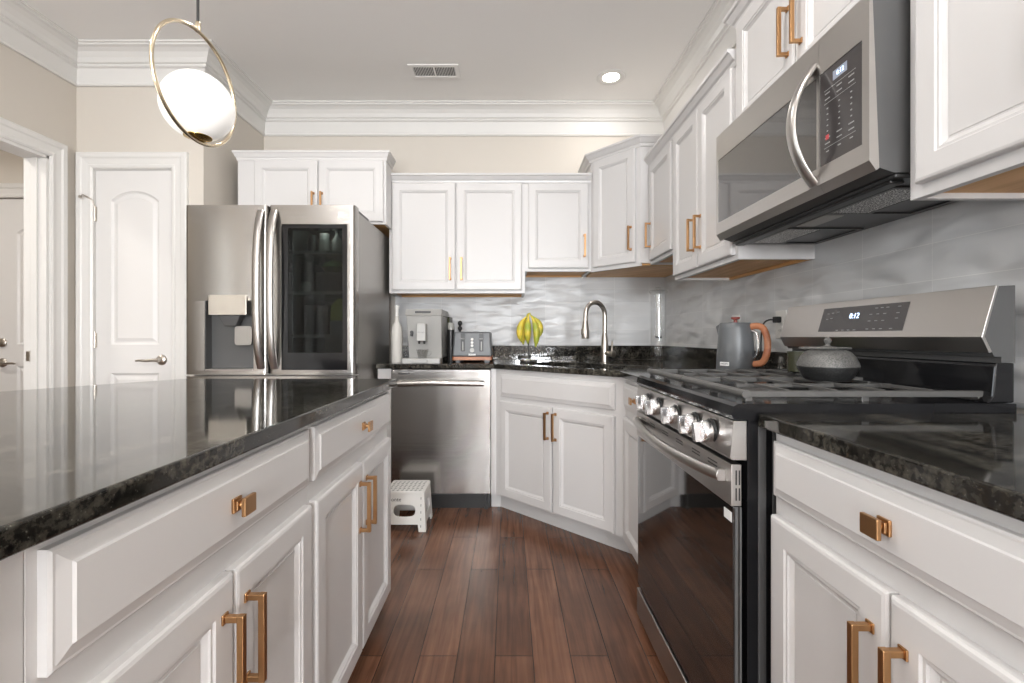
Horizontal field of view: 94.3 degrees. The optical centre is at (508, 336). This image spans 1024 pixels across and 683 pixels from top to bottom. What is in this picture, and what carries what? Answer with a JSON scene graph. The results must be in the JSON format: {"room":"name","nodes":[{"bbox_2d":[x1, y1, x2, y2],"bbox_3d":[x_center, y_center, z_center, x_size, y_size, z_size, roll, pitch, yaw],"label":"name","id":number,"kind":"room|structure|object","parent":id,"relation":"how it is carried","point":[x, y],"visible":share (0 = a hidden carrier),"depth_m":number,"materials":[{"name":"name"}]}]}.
{"room":"kitchen","nodes":[
{"label":"kitchen","id":0,"kind":"room"},
{"bbox_2d":[0,150,23,198],"bbox_3d":[-3.906,-0.315,3.370,2.388,2.780,0.120,0,0,0],"label":"wall","id":1,"kind":"structure","parent":0,"point":[11,165],"depth_m":3.31,"materials":[{"name":"beige paint"}]},
{"bbox_2d":[0,199,23,391],"bbox_3d":[-3.225,0.051,3.312,0.772,2.033,0.089,0,0,0],"label":"door","id":2,"kind":"structure","parent":1,"relation":"in","point":[11,210],"depth_m":3.32,"materials":[{"name":"white paint"}]},
{"bbox_2d":[0,183,23,197],"bbox_3d":[-3.225,0.004,3.298,0.976,2.143,0.024,0,0,0],"label":"door frame","id":3,"kind":"structure","parent":1,"relation":"attached to","point":[7,190],"depth_m":3.29,"materials":[{"name":"white wood"}]},
{"bbox_2d":[0,43,75,386],"bbox_3d":[-2.652,-0.315,-0.615,0.120,2.780,7.170,0,0,0],"label":"wall","id":4,"kind":"structure","parent":0,"point":[32,97],"depth_m":2.69,"materials":[{"name":"beige paint"}]},
{"bbox_2d":[0,117,67,389],"bbox_3d":[-2.643,-0.021,2.014,0.149,2.193,1.524,0,0,0],"label":"door frame","id":5,"kind":"structure","parent":4,"relation":"attached to","point":[36,164],"depth_m":2.66,"materials":[{"name":"white wood"}]},
{"bbox_2d":[26,351,29,360],"bbox_3d":[-2.682,0.107,2.658,0.036,0.065,0.004,0,0,0],"label":"strike plate","id":6,"kind":"object","parent":5,"relation":"attached to","point":[27,352],"visible":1,"depth_m":2.66,"materials":[{"name":"silver metal"}]},
{"bbox_2d":[0,0,735,135],"bbox_3d":[-0.709,-1.602,-0.324,3.765,0.204,7.752,0,0,0],"label":"crown molding","id":7,"kind":"structure","parent":4,"relation":"attached to","point":[24,30],"depth_m":3.35,"materials":[{"name":"white wood"}]},
{"bbox_2d":[76,87,215,375],"bbox_3d":[-2.211,-0.315,2.910,0.762,2.780,0.120,0,0,0],"label":"wall","id":8,"kind":"structure","parent":0,"point":[108,119],"depth_m":2.85,"materials":[{"name":"beige paint"}]},
{"bbox_2d":[78,169,170,384],"bbox_3d":[-2.277,0.033,2.888,0.534,2.084,0.164,0,0,0],"label":"door","id":9,"kind":"structure","parent":8,"relation":"in","point":[132,207],"depth_m":2.86,"materials":[{"name":"white paint"}]},
{"bbox_2d":[75,152,188,385],"bbox_3d":[-2.251,-0.015,2.838,0.667,2.181,0.024,0,0,0],"label":"door frame","id":10,"kind":"structure","parent":8,"relation":"attached to","point":[85,162],"depth_m":2.83,"materials":[{"name":"white wood"}]},
{"bbox_2d":[216,115,263,204],"bbox_3d":[-1.890,-0.315,3.261,0.120,2.780,0.582,0,0,0],"label":"wall","id":11,"kind":"structure","parent":0,"point":[244,136],"depth_m":3.15,"materials":[{"name":"beige paint"}]},
{"bbox_2d":[22,0,714,99],"bbox_3d":[-1.900,-1.730,-0.260,6.600,0.050,8.120,0,0,0],"label":"ceiling","id":12,"kind":"structure","parent":0,"point":[291,49],"depth_m":2.69,"materials":[{"name":"white paint"}]},
{"bbox_2d":[149,0,236,147],"bbox_3d":[-0.850,-1.117,1.300,0.180,1.174,0.259,0,0,40],"label":"pendant lamp","id":13,"kind":"object","parent":12,"relation":"hanging from","point":[194,103],"visible":1,"depth_m":1.24,"materials":[{"name":"white glass"}]},
{"bbox_2d":[407,64,460,78],"bbox_3d":[-0.473,-1.701,3.045,0.320,0.007,0.160,0,0,0],"label":"ceiling vent","id":14,"kind":"object","parent":12,"relation":"in","point":[421,71],"visible":1,"depth_m":3.04,"materials":[{"name":"white metal"}]},
{"bbox_2d":[596,69,625,84],"bbox_3d":[0.672,-1.701,3.115,0.188,0.008,0.188,0,0,0],"label":"recessed light","id":15,"kind":"object","parent":12,"relation":"in","point":[612,76],"visible":1,"depth_m":3.11,"materials":[{"name":"white"}]},
{"bbox_2d":[264,136,664,360],"bbox_3d":[-0.388,-0.315,3.612,3.124,2.780,0.120,0,0,0],"label":"wall","id":16,"kind":"structure","parent":0,"point":[412,154],"depth_m":3.55,"materials":[{"name":"beige paint"}]},
{"bbox_2d":[232,150,395,237],"bbox_3d":[-1.266,-0.961,3.279,1.005,0.467,0.544,0,0,0],"label":"upper cabinet","id":17,"kind":"object","parent":16,"relation":"attached to","point":[361,179],"visible":0.61,"depth_m":3.05,"materials":[{"name":"grey paint"}]},
{"bbox_2d":[389,173,524,296],"bbox_3d":[-0.348,-0.698,3.359,0.920,0.802,0.380,0,0,0],"label":"upper cabinet","id":18,"kind":"object","parent":16,"relation":"attached to","point":[451,234],"visible":0.99,"depth_m":3.21,"materials":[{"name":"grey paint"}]},
{"bbox_2d":[395,276,664,344],"bbox_3d":[0.161,-0.231,3.548,2.011,0.588,0.008,0,0,0],"label":"backsplash","id":19,"kind":"structure","parent":16,"relation":"attached to","point":[559,303],"depth_m":3.54,"materials":[{"name":"grey tile"}]},
{"bbox_2d":[525,173,591,276],"bbox_3d":[0.335,-0.772,3.359,0.446,0.654,0.380,0,0,0],"label":"upper cabinet","id":20,"kind":"object","parent":16,"relation":"attached to","point":[557,205],"visible":0.99,"depth_m":3.21,"materials":[{"name":"grey paint"}]},
{"bbox_2d":[347,493,669,682],"bbox_3d":[-1.900,1.100,-0.260,6.600,0.050,8.120,0,0,0],"label":"floor","id":21,"kind":"structure","parent":0,"point":[492,594],"depth_m":1.87,"materials":[{"name":"brown wood"}]},
{"bbox_2d":[0,551,22,682],"bbox_3d":[-0.740,0.635,0.103,0.652,0.879,0.707,0,0,0],"label":"base cabinet","id":22,"kind":"object","parent":21,"relation":"on","point":[11,568],"visible":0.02,"depth_m":0.45,"materials":[{"name":"grey paint"}]},
{"bbox_2d":[0,379,396,560],"bbox_3d":[-1.050,0.180,0.801,1.221,0.030,2.163,0,0,0],"label":"countertop","id":23,"kind":"structure","parent":22,"relation":"on","point":[73,457],"depth_m":0.83,"materials":[{"name":"black stone"}]},
{"bbox_2d":[23,426,311,682],"bbox_3d":[-0.740,0.635,0.778,0.652,0.879,0.641,0,0,0],"label":"base cabinet","id":24,"kind":"object","parent":21,"relation":"on","point":[204,577],"visible":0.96,"depth_m":0.68,"materials":[{"name":"grey paint"}]},
{"bbox_2d":[186,205,388,378],"bbox_3d":[-1.293,0.180,2.914,0.922,1.790,0.822,0,0,0],"label":"refrigerator","id":25,"kind":"object","parent":21,"relation":"on","point":[273,291],"visible":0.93,"depth_m":2.58,"materials":[{"name":"silver metal"}]},
{"bbox_2d":[307,391,390,682],"bbox_3d":[-0.740,0.635,1.462,0.652,0.879,0.725,0,0,0],"label":"base cabinet","id":26,"kind":"object","parent":21,"relation":"on","point":[349,487],"visible":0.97,"depth_m":1.34,"materials":[{"name":"grey paint"}]},
{"bbox_2d":[378,369,391,437],"bbox_3d":[-0.768,0.635,3.247,0.084,0.879,0.609,0,0,0],"label":"filler panel","id":27,"kind":"object","parent":21,"relation":"on","point":[382,373],"visible":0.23,"depth_m":2.94,"materials":[{"name":"grey paint"}]},
{"bbox_2d":[391,480,431,531],"bbox_3d":[-0.575,0.964,2.730,0.240,0.222,0.230,0,0,0],"label":"step stool","id":28,"kind":"object","parent":21,"relation":"on","point":[415,495],"visible":0.86,"depth_m":2.63,"materials":[{"name":"white plastic"}]},
{"bbox_2d":[391,369,490,508],"bbox_3d":[-0.416,0.638,3.191,0.611,0.874,0.658,0,0,0],"label":"dishwasher","id":29,"kind":"object","parent":21,"relation":"on","point":[441,418],"visible":0.94,"depth_m":2.92,"materials":[{"name":"grey metal"}]},
{"bbox_2d":[491,369,631,553],"bbox_3d":[0.532,0.635,2.925,1.280,0.879,1.250,0,0,0],"label":"base cabinet","id":30,"kind":"object","parent":21,"relation":"on","point":[557,438],"visible":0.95,"depth_m":2.57,"materials":[{"name":"grey paint"}]},
{"bbox_2d":[376,346,786,382],"bbox_3d":[0.175,0.130,2.675,1.980,0.131,1.738,0,0,0],"label":"countertop","id":31,"kind":"structure","parent":30,"relation":"on","point":[629,362],"depth_m":3.06,"materials":[{"name":"black stone"}]},
{"bbox_2d":[391,305,402,362],"bbox_3d":[-0.723,-0.020,3.080,0.072,0.370,0.072,0,0,0],"label":"oil bottle","id":32,"kind":"object","parent":31,"relation":"on","point":[396,332],"visible":0.98,"depth_m":3.05,"materials":[{"name":"white ceramic"}]},
{"bbox_2d":[401,309,448,362],"bbox_3d":[-0.549,-0.008,3.180,0.247,0.344,0.440,0,0,0],"label":"espresso machine","id":33,"kind":"object","parent":31,"relation":"on","point":[426,328],"visible":1,"depth_m":3.04,"materials":[{"name":"silver metal"}]},
{"bbox_2d":[401,358,442,362],"bbox_3d":[-0.549,0.150,3.030,0.245,0.030,0.120,0,0,0],"label":"drip tray","id":34,"kind":"object","parent":33,"relation":"on","point":[404,360],"depth_m":2.97,"materials":[{"name":"silver metal"}]},
{"bbox_2d":[447,323,454,360],"bbox_3d":[-0.392,0.033,3.230,0.050,0.262,0.050,0,0,0],"label":"travel mug","id":35,"kind":"object","parent":31,"relation":"on","point":[450,326],"visible":0.95,"depth_m":3.21,"materials":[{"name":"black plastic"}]},
{"bbox_2d":[458,321,461,331],"bbox_3d":[-0.352,0.022,3.447,0.036,0.284,0.036,0,0,0],"label":"pepper mill","id":36,"kind":"object","parent":31,"relation":"on","point":[459,322],"visible":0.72,"depth_m":3.44,"materials":[{"name":"black plastic"}]},
{"bbox_2d":[452,332,492,361],"bbox_3d":[-0.241,0.065,3.264,0.262,0.201,0.276,0,0,0],"label":"toaster","id":37,"kind":"object","parent":31,"relation":"on","point":[466,345],"visible":1,"depth_m":3.14,"materials":[{"name":"grey metal"}]},
{"bbox_2d":[520,343,536,361],"bbox_3d":[0.132,0.014,3.130,0.116,0.302,0.116,0,0,0],"label":"stand","id":38,"kind":"object","parent":31,"relation":"on","point":[528,359],"visible":0.53,"depth_m":3.09,"materials":[{"name":"silver metal"}]},
{"bbox_2d":[516,314,527,342],"bbox_3d":[0.091,-0.058,3.097,0.079,0.189,0.044,0,0,0],"label":"banana","id":39,"kind":"object","parent":38,"relation":"hanging from","point":[520,327],"visible":0.99,"depth_m":3.08,"materials":[{"name":"yellow food"}]},
{"bbox_2d":[522,318,526,344],"bbox_3d":[0.099,-0.050,3.130,0.053,0.209,0.044,0,0,22],"label":"banana","id":40,"kind":"object","parent":38,"relation":"hanging from","point":[523,338],"visible":0.43,"depth_m":3.12,"materials":[{"name":"yellow food"}]},
{"bbox_2d":[524,313,530,343],"bbox_3d":[0.126,-0.054,3.049,0.053,0.202,0.043,0,0,-43],"label":"banana","id":41,"kind":"object","parent":38,"relation":"hanging from","point":[527,329],"visible":1,"depth_m":3.03,"materials":[{"name":"yellow food"}]},
{"bbox_2d":[529,313,539,347],"bbox_3d":[0.168,-0.044,3.082,0.070,0.229,0.045,0,0,0],"label":"banana","id":42,"kind":"object","parent":38,"relation":"hanging from","point":[536,332],"visible":1,"depth_m":3.07,"materials":[{"name":"yellow food"}]},
{"bbox_2d":[532,316,542,335],"bbox_3d":[0.181,-0.074,3.123,0.096,0.174,0.044,0,0,0],"label":"banana","id":43,"kind":"object","parent":38,"relation":"hanging from","point":[538,321],"visible":0.54,"depth_m":3.11,"materials":[{"name":"yellow food"}]},
{"bbox_2d":[581,300,615,363],"bbox_3d":[0.546,-0.031,2.899,0.219,0.391,0.110,0,0,-32],"label":"faucet","id":44,"kind":"object","parent":31,"relation":"on","point":[605,353],"visible":1,"depth_m":2.93,"materials":[{"name":"silver metal"}]},
{"bbox_2d":[655,289,667,337],"bbox_3d":[0.735,-0.040,2.330,0.092,0.410,0.092,0,0,-20],"label":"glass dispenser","id":45,"kind":"object","parent":31,"relation":"on","point":[658,334],"visible":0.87,"depth_m":2.32,"materials":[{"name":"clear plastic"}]},
{"bbox_2d":[716,317,770,368],"bbox_3d":[0.994,0.039,2.034,0.204,0.252,0.164,0,0,17],"label":"electric kettle","id":46,"kind":"object","parent":31,"relation":"on","point":[735,344],"visible":0.85,"depth_m":1.98,"materials":[{"name":"grey metal"}]},
{"bbox_2d":[760,317,780,368],"bbox_3d":[1.109,0.039,2.026,0.095,0.251,0.028,0,0,0],"label":"power cord","id":47,"kind":"object","parent":46,"relation":"attached to","point":[775,319],"visible":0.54,"depth_m":2.02,"materials":[{"name":"black plastic"}]},
{"bbox_2d":[623,379,637,563],"bbox_3d":[0.841,0.635,2.052,0.658,0.879,0.494,0,0,0],"label":"base cabinet","id":48,"kind":"object","parent":21,"relation":"on","point":[630,437],"visible":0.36,"depth_m":2.15,"materials":[{"name":"grey paint"}]},
{"bbox_2d":[633,285,1016,682],"bbox_3d":[0.769,0.481,1.418,0.672,1.188,0.770,0,0,0],"label":"gas range","id":49,"kind":"object","parent":21,"relation":"on","point":[707,499],"visible":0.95,"depth_m":1.16,"materials":[{"name":"silver metal"}]},
{"bbox_2d":[787,351,804,372],"bbox_3d":[0.989,0.084,1.597,0.093,0.070,0.082,0,0,38],"label":"mug","id":50,"kind":"object","parent":49,"relation":"on","point":[792,356],"visible":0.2,"depth_m":1.58,"materials":[{"name":"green ceramic"}]},
{"bbox_2d":[637,375,1016,420],"bbox_3d":[0.795,0.164,1.418,0.619,0.037,0.770,0,0,0],"label":"cooktop","id":51,"kind":"object","parent":49,"relation":"in","point":[718,405],"depth_m":1.07,"materials":[{"name":"black metal"}]},
{"bbox_2d":[796,337,860,380],"bbox_3d":[0.884,0.059,1.318,0.150,0.118,0.149,0,0,-27],"label":"pot","id":52,"kind":"object","parent":49,"relation":"on","point":[828,363],"visible":1,"depth_m":1.27,"materials":[{"name":"black metal"}]},
{"bbox_2d":[771,433,1023,682],"bbox_3d":[0.841,0.635,0.673,0.658,0.879,0.660,0,0,0],"label":"base cabinet","id":53,"kind":"object","parent":21,"relation":"on","point":[877,576],"visible":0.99,"depth_m":0.69,"materials":[{"name":"grey paint"}]},
{"bbox_2d":[758,414,1023,521],"bbox_3d":[0.852,0.180,0.679,0.625,0.030,0.698,0,0,0],"label":"countertop","id":54,"kind":"structure","parent":53,"relation":"on","point":[977,459],"depth_m":0.73,"materials":[{"name":"black stone"}]},
{"bbox_2d":[734,47,1023,413],"bbox_3d":[1.234,-0.315,-0.324,0.120,2.780,7.992,0,0,0],"label":"wall","id":55,"kind":"structure","parent":0,"point":[1019,410],"depth_m":1.09,"materials":[{"name":"beige paint"}]},
{"bbox_2d":[578,134,672,276],"bbox_3d":[0.845,-0.837,3.216,0.657,0.794,0.655,0,0,0],"label":"upper cabinet","id":56,"kind":"object","parent":55,"relation":"attached to","point":[619,170],"visible":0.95,"depth_m":3.04,"materials":[{"name":"grey paint"}]},
{"bbox_2d":[644,129,672,264],"bbox_3d":[0.998,-0.772,2.713,0.350,0.654,0.430,0,0,0],"label":"upper cabinet","id":57,"kind":"object","parent":55,"relation":"attached to","point":[659,159],"visible":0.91,"depth_m":2.69,"materials":[{"name":"grey paint"}]},
{"bbox_2d":[667,49,814,280],"bbox_3d":[0.998,-0.698,2.153,0.350,0.802,0.688,0,0,0],"label":"upper cabinet","id":58,"kind":"object","parent":55,"relation":"attached to","point":[699,254],"visible":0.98,"depth_m":2.09,"materials":[{"name":"grey paint"}]},
{"bbox_2d":[722,0,859,118],"bbox_3d":[0.998,-0.998,1.422,0.350,0.473,0.856,0,0,0],"label":"upper cabinet","id":59,"kind":"object","parent":55,"relation":"attached to","point":[772,35],"visible":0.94,"depth_m":1.57,"materials":[{"name":"grey paint"}]},
{"bbox_2d":[716,0,957,245],"bbox_3d":[0.949,-0.550,1.423,0.448,0.414,0.766,0,0,0],"label":"microwave","id":60,"kind":"object","parent":59,"relation":"attached to","point":[822,154],"visible":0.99,"depth_m":1.22,"materials":[{"name":"grey metal"}]},
{"bbox_2d":[665,201,1023,408],"bbox_3d":[1.170,-0.181,1.922,0.008,0.687,3.244,0,0,0],"label":"backsplash","id":61,"kind":"structure","parent":55,"relation":"attached to","point":[960,244],"depth_m":1.49,"materials":[{"name":"grey tile"}]},
{"bbox_2d":[776,310,786,338],"bbox_3d":[1.162,-0.053,2.025,0.009,0.120,0.080,0,0,0],"label":"wall outlet","id":62,"kind":"object","parent":61,"relation":"attached to","point":[779,326],"visible":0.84,"depth_m":2.03,"materials":[{"name":"white plastic"}]},
{"bbox_2d":[778,316,782,333],"bbox_3d":[1.159,-0.051,2.025,0.002,0.079,0.034,0,0,0],"label":"receptacle","id":63,"kind":"object","parent":62,"relation":"attached to","point":[780,325],"depth_m":2.02,"materials":[{"name":"white plastic"}]},
{"bbox_2d":[910,0,1023,200],"bbox_3d":[0.998,-0.698,0.684,0.350,0.802,0.700,0,0,0],"label":"upper cabinet","id":64,"kind":"object","parent":55,"relation":"attached to","point":[967,56],"visible":1,"depth_m":0.91,"materials":[{"name":"grey paint"}]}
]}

